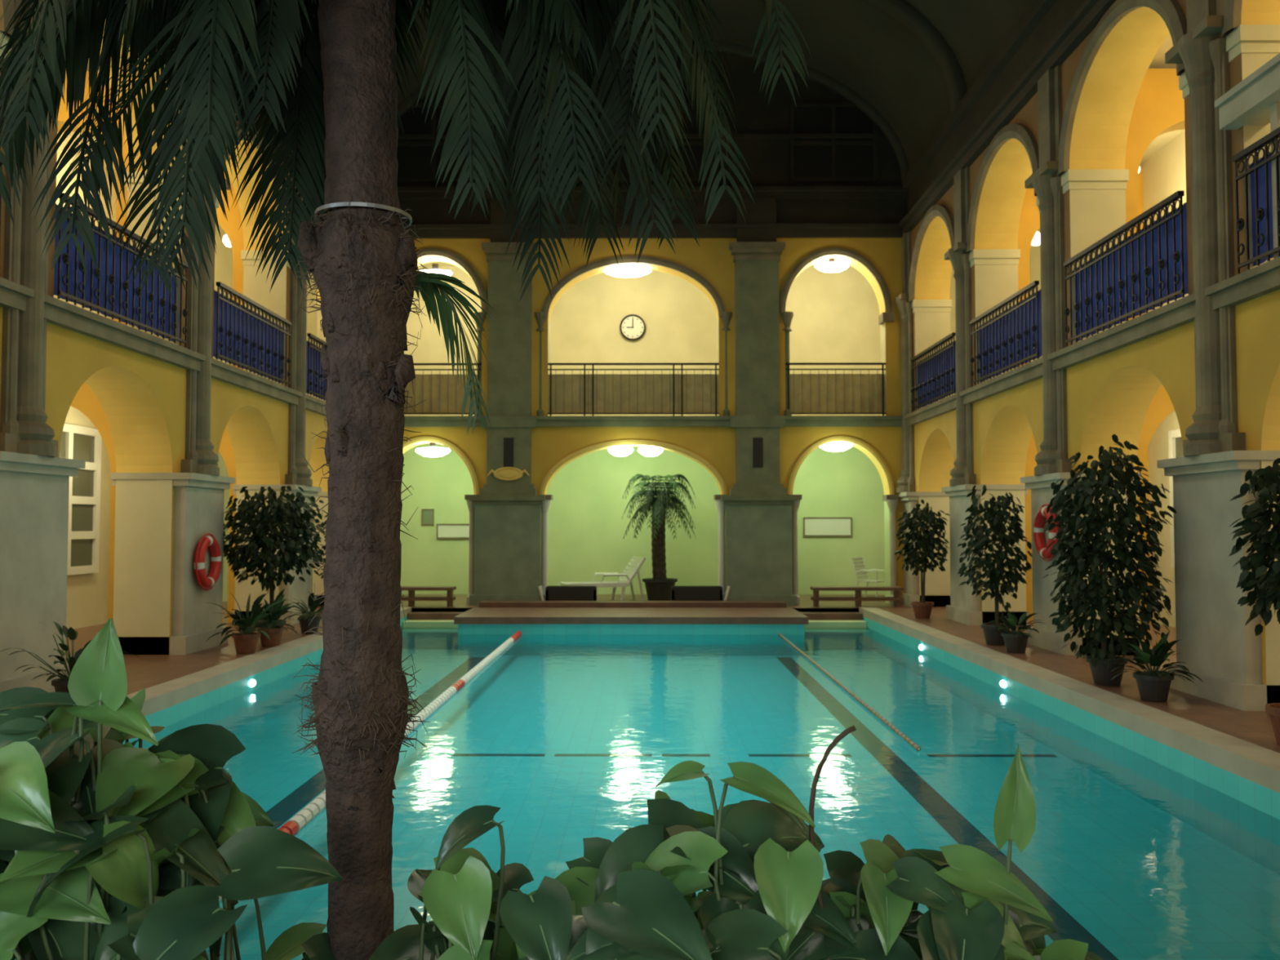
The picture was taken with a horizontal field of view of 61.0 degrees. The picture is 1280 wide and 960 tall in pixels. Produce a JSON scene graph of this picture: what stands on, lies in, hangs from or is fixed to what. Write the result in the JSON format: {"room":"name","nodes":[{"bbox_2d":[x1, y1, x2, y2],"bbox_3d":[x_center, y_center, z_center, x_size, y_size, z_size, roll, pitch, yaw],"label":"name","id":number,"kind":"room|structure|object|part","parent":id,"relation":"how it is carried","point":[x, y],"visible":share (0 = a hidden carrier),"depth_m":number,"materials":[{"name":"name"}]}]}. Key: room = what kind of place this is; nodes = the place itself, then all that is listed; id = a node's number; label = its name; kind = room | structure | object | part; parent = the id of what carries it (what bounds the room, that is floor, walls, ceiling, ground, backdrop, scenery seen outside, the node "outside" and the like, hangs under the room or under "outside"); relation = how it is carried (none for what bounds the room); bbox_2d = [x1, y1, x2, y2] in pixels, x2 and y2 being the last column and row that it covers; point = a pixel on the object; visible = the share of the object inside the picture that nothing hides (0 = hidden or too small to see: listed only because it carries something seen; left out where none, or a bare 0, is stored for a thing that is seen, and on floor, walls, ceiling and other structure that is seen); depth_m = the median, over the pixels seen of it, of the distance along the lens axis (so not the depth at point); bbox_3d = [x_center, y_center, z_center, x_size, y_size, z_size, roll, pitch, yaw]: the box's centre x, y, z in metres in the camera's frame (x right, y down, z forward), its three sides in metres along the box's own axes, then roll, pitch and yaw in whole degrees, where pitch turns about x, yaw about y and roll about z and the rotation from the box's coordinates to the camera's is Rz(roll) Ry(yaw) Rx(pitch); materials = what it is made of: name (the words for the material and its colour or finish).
{"room":"indoor swimming pool","nodes":[
{"label":"indoor swimming pool","id":0,"kind":"room"},
{"bbox_2d":[57,71,128,620],"bbox_3d":[-7.584,-1.569,14.203,2.200,7.500,0.400,0,-2,0],"label":"wall","id":1,"kind":"structure","parent":0,"point":[85,400],"depth_m":13.97,"materials":[{"name":"yellow paint"}]},
{"bbox_2d":[53,132,232,629],"bbox_3d":[-8.805,-1.761,10.735,0.200,7.600,29.200,0,-2,0],"label":"wall","id":2,"kind":"structure","parent":0,"point":[87,594],"depth_m":17.48,"materials":[{"name":"beige paint"}]},
{"bbox_2d":[59,423,101,575],"bbox_3d":[-8.615,0.296,16.355,0.070,2.270,1.820,0,-2,0],"label":"window","id":3,"kind":"structure","parent":2,"relation":"in","point":[77,442],"depth_m":16.83,"materials":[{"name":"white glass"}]},
{"bbox_2d":[0,0,328,654],"bbox_3d":[-6.116,-2.327,9.141,0.798,8.600,26.000,0,-2,0],"label":"wall","id":4,"kind":"structure","parent":0,"point":[142,398],"depth_m":13.43,"materials":[{"name":"yellow paint"}]},
{"bbox_2d":[0,159,2,248],"bbox_3d":[-5.797,-2.422,8.282,0.183,1.060,2.976,0,-2,0],"label":"balcony railing","id":5,"kind":"object","parent":4,"relation":"attached to","point":[1,162],"visible":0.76,"depth_m":9.76,"materials":[{"name":"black metal"}]},
{"bbox_2d":[53,192,189,347],"bbox_3d":[-5.772,-2.260,12.238,0.183,1.060,2.976,0,-2,0],"label":"balcony railing","id":6,"kind":"object","parent":4,"relation":"attached to","point":[106,291],"visible":0.79,"depth_m":12.03,"materials":[{"name":"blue metal"}]},
{"bbox_2d":[0,20,326,416],"bbox_3d":[-5.715,-4.116,9.212,0.200,5.020,26.000,0,-2,0],"label":"trim","id":7,"kind":"structure","parent":4,"relation":"attached to","point":[57,312],"depth_m":12.37,"materials":[{"name":"grey stone"}]},
{"bbox_3d":[-5.715,-4.116,9.212,0.200,5.020,26.000,0,-2,0],"label":"cornice","id":8,"kind":"part","parent":7,"relation":"part of","materials":[{"name":"grey stone"}]},
{"bbox_2d":[193,533,221,591],"bbox_3d":[-5.572,1.055,14.003,0.135,0.744,0.744,0,-2,0],"label":"life ring","id":9,"kind":"object","parent":4,"relation":"attached to","point":[205,543],"visible":1,"depth_m":13.88,"materials":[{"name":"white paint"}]},
{"bbox_2d":[213,281,291,386],"bbox_3d":[-5.748,-2.098,16.195,0.183,1.060,2.976,0,-2,0],"label":"balcony railing","id":10,"kind":"object","parent":4,"relation":"attached to","point":[245,339],"visible":1,"depth_m":15.99,"materials":[{"name":"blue metal"}]},
{"bbox_2d":[306,333,327,400],"bbox_3d":[-5.724,-1.935,20.152,0.183,1.060,2.976,0,-2,0],"label":"balcony railing","id":11,"kind":"object","parent":4,"relation":"attached to","point":[315,388],"visible":0.3,"depth_m":19.14,"materials":[{"name":"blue metal"}]},
{"bbox_2d":[216,171,244,622],"bbox_3d":[-7.560,-1.407,18.160,2.200,7.500,0.400,0,-2,0],"label":"wall","id":12,"kind":"structure","parent":0,"point":[231,226],"depth_m":18.04,"materials":[{"name":"yellow paint"}]},
{"bbox_2d":[306,265,955,594],"bbox_3d":[-0.117,-1.169,25.170,17.400,7.600,0.200,0,-2,0],"label":"wall","id":13,"kind":"structure","parent":0,"point":[835,319],"depth_m":25.03,"materials":[{"name":"paint"}]},
{"bbox_2d":[421,508,434,524],"bbox_3d":[-4.877,0.845,24.982,0.280,0.360,0.050,0,-2,0],"label":"framed picture","id":14,"kind":"object","parent":13,"relation":"attached to","point":[427,514],"visible":1,"depth_m":24.97,"materials":[{"name":"green paper"}]},
{"bbox_2d":[436,524,469,538],"bbox_3d":[-4.267,1.175,24.964,0.810,0.340,0.050,0,-2,0],"label":"notice board","id":15,"kind":"object","parent":13,"relation":"attached to","point":[443,531],"visible":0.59,"depth_m":24.96,"materials":[{"name":"white paint"}]},
{"bbox_2d":[619,314,645,340],"bbox_3d":[-0.168,-3.524,25.102,0.600,0.600,0.090,0,-2,0],"label":"wall clock","id":16,"kind":"object","parent":13,"relation":"attached to","point":[632,326],"visible":1,"depth_m":25.09,"materials":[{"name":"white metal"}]},
{"bbox_2d":[803,517,852,536],"bbox_3d":[4.302,1.073,24.916,1.110,0.440,0.050,0,-2,0],"label":"notice board","id":17,"kind":"object","parent":13,"relation":"attached to","point":[812,526],"visible":1,"depth_m":24.91,"materials":[{"name":"white paint"}]},
{"bbox_2d":[77,34,1184,266],"bbox_3d":[-0.205,-5.635,10.842,17.400,0.150,29.200,0,-2,0],"label":"ceiling","id":18,"kind":"structure","parent":0,"point":[1161,141],"depth_m":16.79,"materials":[{"name":"beige paint"}]},
{"bbox_2d":[222,234,231,247],"bbox_3d":[-7.648,-4.758,20.279,0.260,0.830,0.260,0,-2,0],"label":"globe pendant lamp","id":19,"kind":"object","parent":18,"relation":"hanging from","point":[225,239],"visible":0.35,"depth_m":20.17,"materials":[{"name":"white glass"}]},
{"bbox_2d":[1031,230,1039,245],"bbox_3d":[7.352,-4.761,20.188,0.260,0.830,0.260,0,-2,0],"label":"globe pendant lamp","id":20,"kind":"object","parent":18,"relation":"hanging from","point":[1036,241],"visible":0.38,"depth_m":20.08,"materials":[{"name":"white glass"}]},
{"bbox_2d":[397,46,906,604],"bbox_3d":[-0.134,-3.486,22.373,11.240,12.000,0.560,0,-2,0],"label":"wall","id":21,"kind":"structure","parent":0,"point":[709,267],"depth_m":22.19,"materials":[{"name":"yellow paint"}]},
{"bbox_2d":[415,442,450,457],"bbox_3d":[-4.244,-0.632,22.271,0.720,0.330,0.280,0,-2,0],"label":"ceiling lamp","id":22,"kind":"object","parent":21,"relation":"attached to","point":[431,451],"visible":0.99,"depth_m":22.18,"materials":[{"name":"white glass"}]},
{"bbox_2d":[420,263,452,275],"bbox_3d":[-4.244,-4.315,22.522,0.720,0.330,0.280,0,-2,0],"label":"ceiling lamp","id":23,"kind":"object","parent":21,"relation":"attached to","point":[435,269],"visible":0.44,"depth_m":22.42,"materials":[{"name":"white glass"}]},
{"bbox_2d":[608,445,633,456],"bbox_3d":[-0.394,-0.643,22.248,0.520,0.330,0.280,0,-2,0],"label":"ceiling lamp","id":24,"kind":"object","parent":21,"relation":"attached to","point":[620,451],"visible":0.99,"depth_m":22.15,"materials":[{"name":"white glass"}]},
{"bbox_2d":[603,266,651,277],"bbox_3d":[-0.264,-4.356,22.500,1.000,0.330,0.280,0,-2,0],"label":"ceiling lamp","id":25,"kind":"object","parent":21,"relation":"attached to","point":[626,272],"visible":0.99,"depth_m":22.41,"materials":[{"name":"white glass"}]},
{"bbox_2d":[396,69,877,182],"bbox_3d":[-0.136,-7.267,22.283,9.980,2.330,0.070,0,-2,0],"label":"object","id":26,"kind":"structure","parent":21,"relation":"in","point":[833,159],"depth_m":22.26,"materials":[{"name":"black"}]},
{"bbox_2d":[637,445,662,456],"bbox_3d":[0.216,-0.643,22.244,0.520,0.330,0.280,0,-2,0],"label":"ceiling lamp","id":27,"kind":"object","parent":21,"relation":"attached to","point":[647,451],"visible":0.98,"depth_m":22.15,"materials":[{"name":"white glass"}]},
{"bbox_2d":[397,133,909,426],"bbox_3d":[-0.136,-4.078,22.087,11.200,6.000,0.200,0,-2,0],"label":"crown molding","id":28,"kind":"structure","parent":21,"relation":"attached to","point":[459,230],"depth_m":22.09,"materials":[{"name":"grey stone"}]},
{"bbox_2d":[814,257,848,272],"bbox_3d":[3.966,-4.457,22.478,0.720,0.330,0.280,0,-2,0],"label":"ceiling lamp","id":29,"kind":"object","parent":21,"relation":"attached to","point":[831,266],"visible":1,"depth_m":22.39,"materials":[{"name":"white glass"}]},
{"bbox_2d":[819,441,853,451],"bbox_3d":[3.995,-0.744,22.225,0.720,0.330,0.280,0,-2,0],"label":"ceiling lamp","id":30,"kind":"object","parent":21,"relation":"attached to","point":[835,446],"visible":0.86,"depth_m":22.12,"materials":[{"name":"white glass"}]},
{"bbox_2d":[54,594,1279,753],"bbox_3d":[-0.205,2.183,10.521,17.400,0.300,29.200,0,-2,0],"label":"floor","id":31,"kind":"structure","parent":0,"point":[144,671],"depth_m":12.77,"materials":[{"name":"tile"}]},
{"bbox_2d":[0,0,85,692],"bbox_3d":[-6.035,-1.732,10.237,1.046,7.500,1.420,0,-2,0],"label":"pier","id":32,"kind":"object","parent":31,"relation":"on","point":[34,482],"depth_m":10.11,"materials":[{"name":"grey stone"}]},
{"bbox_2d":[0,622,138,693],"bbox_3d":[-5.019,1.621,9.604,1.102,0.741,0.831,0,-2,0],"label":"potted plant","id":33,"kind":"object","parent":31,"relation":"on","point":[60,685],"visible":0.5,"depth_m":9.49,"materials":[{"name":"green plant"}]},
{"bbox_2d":[111,102,235,654],"bbox_3d":[-6.011,-1.569,14.193,1.046,7.500,1.420,0,-2,0],"label":"pier","id":34,"kind":"object","parent":31,"relation":"on","point":[199,487],"depth_m":13.91,"materials":[{"name":"grey stone"}]},
{"bbox_2d":[203,592,293,653],"bbox_3d":[-4.899,1.769,13.535,1.060,0.768,1.048,0,-2,0],"label":"potted plant","id":35,"kind":"object","parent":31,"relation":"on","point":[246,642],"visible":1,"depth_m":13.49,"materials":[{"name":"green plant"}]},
{"bbox_2d":[235,588,309,646],"bbox_3d":[-4.847,1.809,14.333,0.901,0.753,0.933,0,-2,0],"label":"potted plant","id":36,"kind":"object","parent":31,"relation":"on","point":[274,632],"visible":0.89,"depth_m":14.25,"materials":[{"name":"green plant"}]},
{"bbox_2d":[222,485,325,627],"bbox_3d":[-5.075,1.143,15.073,1.538,2.144,1.459,-1,-2,16],"label":"potted ficus","id":37,"kind":"object","parent":31,"relation":"on","point":[260,523],"visible":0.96,"depth_m":14.87,"materials":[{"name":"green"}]},
{"bbox_2d":[231,177,321,625],"bbox_3d":[-5.987,-1.407,18.150,1.046,7.500,1.420,0,-2,0],"label":"pier","id":38,"kind":"object","parent":31,"relation":"on","point":[299,474],"depth_m":17.92,"materials":[{"name":"grey stone"}]},
{"bbox_2d":[283,592,324,634],"bbox_3d":[-4.790,1.944,15.967,0.860,0.617,0.847,0,-2,0],"label":"potted plant","id":39,"kind":"object","parent":31,"relation":"on","point":[304,620],"visible":0.84,"depth_m":15.87,"materials":[{"name":"green plant"}]},
{"bbox_2d":[314,301,328,606],"bbox_3d":[-5.964,-1.256,21.837,1.046,7.500,0.880,0,-2,0],"label":"pier","id":40,"kind":"object","parent":31,"relation":"on","point":[320,494],"depth_m":21.33,"materials":[{"name":"grey stone"}]},
{"bbox_2d":[319,514,328,578],"bbox_3d":[-5.055,1.382,18.767,0.896,1.969,0.880,-2,-3,35],"label":"potted ficus","id":41,"kind":"object","parent":31,"relation":"on","point":[323,524],"visible":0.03,"depth_m":18.75,"materials":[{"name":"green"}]},
{"bbox_2d":[400,586,456,606],"bbox_3d":[-4.514,2.285,21.302,1.750,0.380,0.400,0,-2,0],"label":"wooden bench","id":42,"kind":"object","parent":31,"relation":"on","point":[411,598],"visible":0.66,"depth_m":21.15,"materials":[{"name":"brown wood"}]},
{"bbox_2d":[464,197,553,604],"bbox_3d":[-2.645,-1.618,22.152,1.740,8.250,0.900,0,-2,0],"label":"pilaster","id":43,"kind":"object","parent":31,"relation":"on","point":[507,561],"depth_m":21.89,"materials":[{"name":"grey stone"}]},
{"bbox_2d":[537,585,596,600],"bbox_3d":[-1.445,2.301,21.673,1.156,0.394,0.320,0,-2,0],"label":"bench","id":44,"kind":"object","parent":31,"relation":"on","point":[553,593],"visible":0.83,"depth_m":21.52,"materials":[{"name":"black wood"}]},
{"bbox_2d":[560,555,645,600],"bbox_3d":[-0.766,2.073,22.769,1.683,0.930,0.680,1,-2,-20],"label":"sun lounger","id":45,"kind":"object","parent":31,"relation":"on","point":[624,579],"visible":0.91,"depth_m":22.71,"materials":[{"name":"white paint"}]},
{"bbox_2d":[14,600,1279,959],"bbox_3d":[-0.148,2.445,12.511,8.810,0.860,17.800,0,-2,0],"label":"basin","id":46,"kind":"object","parent":31,"relation":"in","point":[1140,846],"visible":0.65,"depth_m":10.01,"materials":[{"name":"teal tile"}]},
{"bbox_2d":[248,679,256,687],"bbox_3d":[-4.431,2.327,12.442,0.035,0.099,0.180,0,-2,0],"label":"lamp","id":47,"kind":"object","parent":46,"relation":"attached to","point":[252,682],"visible":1,"depth_m":12.40,"materials":[{"name":"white glass"}]},
{"bbox_2d":[401,626,911,648],"bbox_3d":[-0.150,2.405,12.263,8.610,0.001,17.300,0,-2,0],"label":"pool edge","id":48,"kind":"object","parent":46,"relation":"in","point":[412,637],"visible":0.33,"depth_m":18.10,"materials":[{"name":"teal tile"}]},
{"bbox_2d":[218,631,521,902],"bbox_3d":[-2.130,2.347,11.341,0.100,0.095,14.830,0,-2,0],"label":"lane rope","id":49,"kind":"object","parent":48,"relation":"on","point":[297,823],"visible":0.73,"depth_m":10.61,"materials":[{"name":"white plastic"}]},
{"bbox_2d":[777,632,920,751],"bbox_3d":[2.366,2.453,13.922,0.040,0.038,9.650,0,-2,0],"label":"lane rope","id":50,"kind":"object","parent":48,"relation":"on","point":[873,711],"visible":1,"depth_m":11.49,"materials":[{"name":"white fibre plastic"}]},
{"bbox_2d":[126,607,1279,793],"bbox_3d":[-0.150,2.164,12.263,9.250,0.142,17.320,0,-2,0],"label":"pool coping","id":51,"kind":"object","parent":46,"relation":"on","point":[1260,765],"visible":0.72,"depth_m":10.53},
{"bbox_2d":[919,644,923,650],"bbox_3d":[4.156,2.477,16.087,0.035,0.099,0.180,0,-2,0],"label":"lamp","id":52,"kind":"object","parent":46,"relation":"attached to","point":[921,646],"visible":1,"depth_m":16.04,"materials":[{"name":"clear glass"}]},
{"bbox_2d":[1000,679,1006,688],"bbox_3d":[4.134,2.325,12.390,0.035,0.099,0.180,0,-2,0],"label":"lamp","id":53,"kind":"object","parent":46,"relation":"attached to","point":[1002,683],"visible":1,"depth_m":12.35,"materials":[{"name":"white glass"}]},
{"bbox_2d":[622,473,695,600],"bbox_3d":[0.402,1.204,22.917,1.556,2.665,1.550,0,-2,-9],"label":"palm tree","id":54,"kind":"object","parent":31,"relation":"on","point":[658,588],"visible":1,"depth_m":22.75,"materials":[{"name":"green plant"}]},
{"bbox_2d":[671,586,729,600],"bbox_3d":[1.211,2.300,21.657,1.156,0.394,0.320,0,-2,0],"label":"bench","id":55,"kind":"object","parent":31,"relation":"on","point":[678,593],"visible":0.82,"depth_m":21.50,"materials":[{"name":"black wood"}]},
{"bbox_2d":[713,197,802,605],"bbox_3d":[2.375,-1.619,22.121,1.740,8.250,0.900,0,-2,0],"label":"pilaster","id":56,"kind":"object","parent":31,"relation":"on","point":[761,519],"depth_m":21.87,"materials":[{"name":"grey stone"}]},
{"bbox_2d":[809,586,903,607],"bbox_3d":[4.235,2.283,21.249,1.750,0.380,0.400,0,-2,0],"label":"wooden bench","id":57,"kind":"object","parent":31,"relation":"on","point":[896,590],"visible":1,"depth_m":21.10,"materials":[{"name":"brown wood"}]},
{"bbox_2d":[850,556,884,601],"bbox_3d":[4.843,2.092,22.942,0.632,0.910,0.515,-2,-3,39],"label":"garden chair","id":58,"kind":"object","parent":31,"relation":"on","point":[857,571],"visible":0.84,"depth_m":22.99,"materials":[{"name":"white paint"}]},
{"bbox_2d":[878,312,898,604],"bbox_3d":[5.065,-0.446,22.046,0.280,5.900,0.520,0,-2,0],"label":"pilaster","id":59,"kind":"object","parent":31,"relation":"on","point":[892,500],"depth_m":21.80,"materials":[{"name":"grey stone"}]},
{"bbox_2d":[893,499,950,618],"bbox_3d":[4.841,1.345,18.619,0.930,2.032,0.926,0,-2,0],"label":"potted ficus","id":60,"kind":"object","parent":31,"relation":"on","point":[926,542],"visible":1,"depth_m":18.51,"materials":[{"name":"plant"}]},
{"bbox_2d":[895,231,951,606],"bbox_3d":[5.690,-1.259,21.766,1.046,7.500,0.880,0,-2,0],"label":"pier","id":61,"kind":"object","parent":31,"relation":"on","point":[906,487],"depth_m":21.73,"materials":[{"name":"grey stone"}]},
{"bbox_2d":[941,166,1029,625],"bbox_3d":[5.667,-1.410,18.079,1.046,7.500,1.420,0,-2,0],"label":"pier","id":62,"kind":"object","parent":31,"relation":"on","point":[964,607],"depth_m":17.91,"materials":[{"name":"grey stone"}]},
{"bbox_2d":[957,484,1032,645],"bbox_3d":[4.754,1.124,14.528,0.903,2.137,0.928,0,-2,0],"label":"potted ficus","id":63,"kind":"object","parent":31,"relation":"on","point":[995,517],"visible":0.99,"depth_m":14.42,"materials":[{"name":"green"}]},
{"bbox_2d":[986,612,1044,653],"bbox_3d":[4.691,1.897,13.647,0.691,0.521,0.701,-2,-3,42],"label":"potted plant","id":64,"kind":"object","parent":31,"relation":"on","point":[1015,642],"visible":1,"depth_m":13.53,"materials":[{"name":"green plant"}]},
{"bbox_2d":[1020,65,1142,655],"bbox_3d":[5.643,-1.572,14.122,1.046,7.500,1.420,0,-2,0],"label":"pier","id":65,"kind":"object","parent":31,"relation":"on","point":[1050,188],"depth_m":13.99,"materials":[{"name":"grey stone"}]},
{"bbox_2d":[1041,434,1176,685],"bbox_3d":[4.674,0.786,10.950,1.280,2.519,1.269,0,-2,0],"label":"potted ficus","id":66,"kind":"object","parent":31,"relation":"on","point":[1095,593],"visible":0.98,"depth_m":10.73,"materials":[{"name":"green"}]},
{"bbox_2d":[1105,631,1203,702],"bbox_3d":[4.696,1.685,9.926,0.716,0.638,0.731,-2,-3,40],"label":"potted plant","id":67,"kind":"object","parent":31,"relation":"on","point":[1153,686],"visible":1,"depth_m":9.82,"materials":[{"name":"green plant"}]},
{"bbox_2d":[1156,0,1279,711],"bbox_3d":[5.619,-1.735,10.166,1.046,7.500,1.420,0,-2,0],"label":"pier","id":68,"kind":"object","parent":31,"relation":"on","point":[1216,646],"depth_m":10.00,"materials":[{"name":"grey stone"}]},
{"bbox_2d":[1227,457,1279,744],"bbox_3d":[4.774,0.853,7.960,0.850,2.140,0.810,0,-2,0],"label":"potted ficus","id":69,"kind":"object","parent":31,"relation":"on","point":[1266,591],"visible":1,"depth_m":7.92,"materials":[{"name":"plant"}]},
{"bbox_3d":[-0.087,1.589,2.137,6.600,0.200,2.100,0,-2,0],"label":"stone planter","id":70,"kind":"object","parent":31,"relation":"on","visible":0},
{"bbox_2d":[0,617,342,959],"label":"plants","id":71,"kind":"object","parent":70,"relation":"in","point":[113,846],"depth_m":1.93,"materials":[{"name":"green plant"}]},
{"bbox_2d":[0,0,812,959],"bbox_3d":[-0.751,-0.156,3.060,2.283,3.439,1.718,0,-2,-7],"label":"palm tree","id":72,"kind":"object","parent":70,"relation":"on","point":[358,251],"visible":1,"depth_m":2.73,"materials":[{"name":"green plant"}]},
{"bbox_2d":[368,725,1103,959],"label":"plants","id":73,"kind":"object","parent":70,"relation":"in","point":[633,896],"depth_m":1.94,"materials":[{"name":"green plant"}]},
{"bbox_2d":[311,0,1035,181],"bbox_3d":[-0.215,-8.123,9.352,11.200,3.000,26.020,0,-2,0],"label":"ceiling","id":74,"kind":"structure","parent":0,"point":[907,65],"depth_m":20.11,"materials":[{"name":"paint"}]},
{"bbox_2d":[1017,168,1151,622],"bbox_3d":[7.240,-1.410,18.069,2.200,7.500,0.400,0,-2,0],"label":"wall","id":75,"kind":"structure","parent":0,"point":[1029,220],"depth_m":17.96,"materials":[{"name":"yellow paint"}]},
{"bbox_2d":[906,0,1279,703],"bbox_3d":[5.686,-2.330,9.069,0.798,8.600,26.000,0,-2,0],"label":"wall","id":76,"kind":"structure","parent":0,"point":[1108,394],"depth_m":13.65,"materials":[{"name":"yellow paint"}]},
{"bbox_2d":[910,332,955,412],"bbox_3d":[5.429,-1.938,20.084,0.183,1.060,2.976,0,-2,0],"label":"balcony railing","id":77,"kind":"object","parent":76,"relation":"attached to","point":[936,373],"visible":0.98,"depth_m":19.96,"materials":[{"name":"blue metal"}]},
{"bbox_2d":[969,280,1041,386],"bbox_3d":[5.404,-2.100,16.127,0.183,1.060,2.976,0,-2,0],"label":"balcony railing","id":78,"kind":"object","parent":76,"relation":"attached to","point":[1011,339],"visible":0.99,"depth_m":15.93,"materials":[{"name":"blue metal"}]},
{"bbox_2d":[1033,503,1059,561],"bbox_3d":[5.203,0.671,13.903,0.135,0.744,0.744,0,-2,0],"label":"life ring","id":79,"kind":"object","parent":76,"relation":"attached to","point":[1042,515],"visible":0.76,"depth_m":13.96,"materials":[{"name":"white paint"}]},
{"bbox_2d":[898,0,1279,426],"bbox_3d":[5.285,-4.119,9.144,0.200,5.020,26.000,0,-2,0],"label":"crown molding","id":80,"kind":"structure","parent":76,"relation":"attached to","point":[1263,279],"depth_m":14.67,"materials":[{"name":"grey stone"}]},
{"bbox_2d":[1062,191,1188,346],"bbox_3d":[5.380,-2.263,12.170,0.183,1.060,2.976,0,-2,0],"label":"balcony railing","id":81,"kind":"object","parent":76,"relation":"attached to","point":[1146,270],"visible":0.99,"depth_m":11.94,"materials":[{"name":"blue metal"}]},
{"bbox_2d":[1029,131,1188,627],"bbox_3d":[8.395,-1.766,10.630,0.200,7.600,29.200,0,-2,0],"label":"wall","id":82,"kind":"structure","parent":0,"point":[1164,173],"depth_m":17.30,"materials":[{"name":"beige paint"}]},
{"bbox_2d":[1168,429,1183,567],"bbox_3d":[8.274,0.263,16.153,0.070,2.120,1.520,0,-2,0],"label":"window","id":83,"kind":"structure","parent":82,"relation":"in","point":[1175,440],"depth_m":16.82,"materials":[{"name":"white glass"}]},
{"bbox_2d":[1124,68,1184,641],"bbox_3d":[7.216,-1.573,14.113,2.200,7.500,0.400,0,-2,0],"label":"wall","id":84,"kind":"structure","parent":0,"point":[1158,109],"depth_m":14.04,"materials":[{"name":"yellow paint"}]},
{"bbox_3d":[-0.126,-1.119,23.577,11.200,0.190,2.980,0,-2,0],"label":"floor","id":85,"kind":"structure","parent":0,"visible":0},
{"bbox_2d":[404,363,481,414],"bbox_3d":[-4.245,-1.831,22.155,2.040,1.095,0.110,0,-2,0],"label":"gallery railing","id":86,"kind":"object","parent":85,"relation":"on","point":[442,394],"visible":0.68,"depth_m":22.19,"materials":[{"name":"black metal"}]},
{"bbox_2d":[547,362,719,416],"bbox_3d":[-0.135,-1.832,22.130,3.480,1.095,0.110,0,-2,0],"label":"gallery railing","id":87,"kind":"object","parent":85,"relation":"on","point":[584,393],"visible":1,"depth_m":22.17,"materials":[{"name":"black metal"}]},
{"bbox_2d":[785,362,886,415],"bbox_3d":[3.974,-1.833,22.105,2.040,1.095,0.110,0,-2,0],"label":"gallery railing","id":88,"kind":"object","parent":85,"relation":"on","point":[810,393],"visible":1,"depth_m":22.14,"materials":[{"name":"black metal"}]},
{"bbox_3d":[6.855,-1.650,10.635,2.880,0.190,29.200,0,-2,0],"label":"floor","id":89,"kind":"structure","parent":0,"visible":0},
{"bbox_2d":[1214,53,1279,274],"bbox_3d":[5.389,-2.681,8.084,0.420,1.620,3.400,0,-2,0],"label":"balcony railing","id":90,"kind":"object","parent":89,"relation":"on","point":[1255,100],"visible":1,"depth_m":9.37,"materials":[{"name":"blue metal"}]}
]}

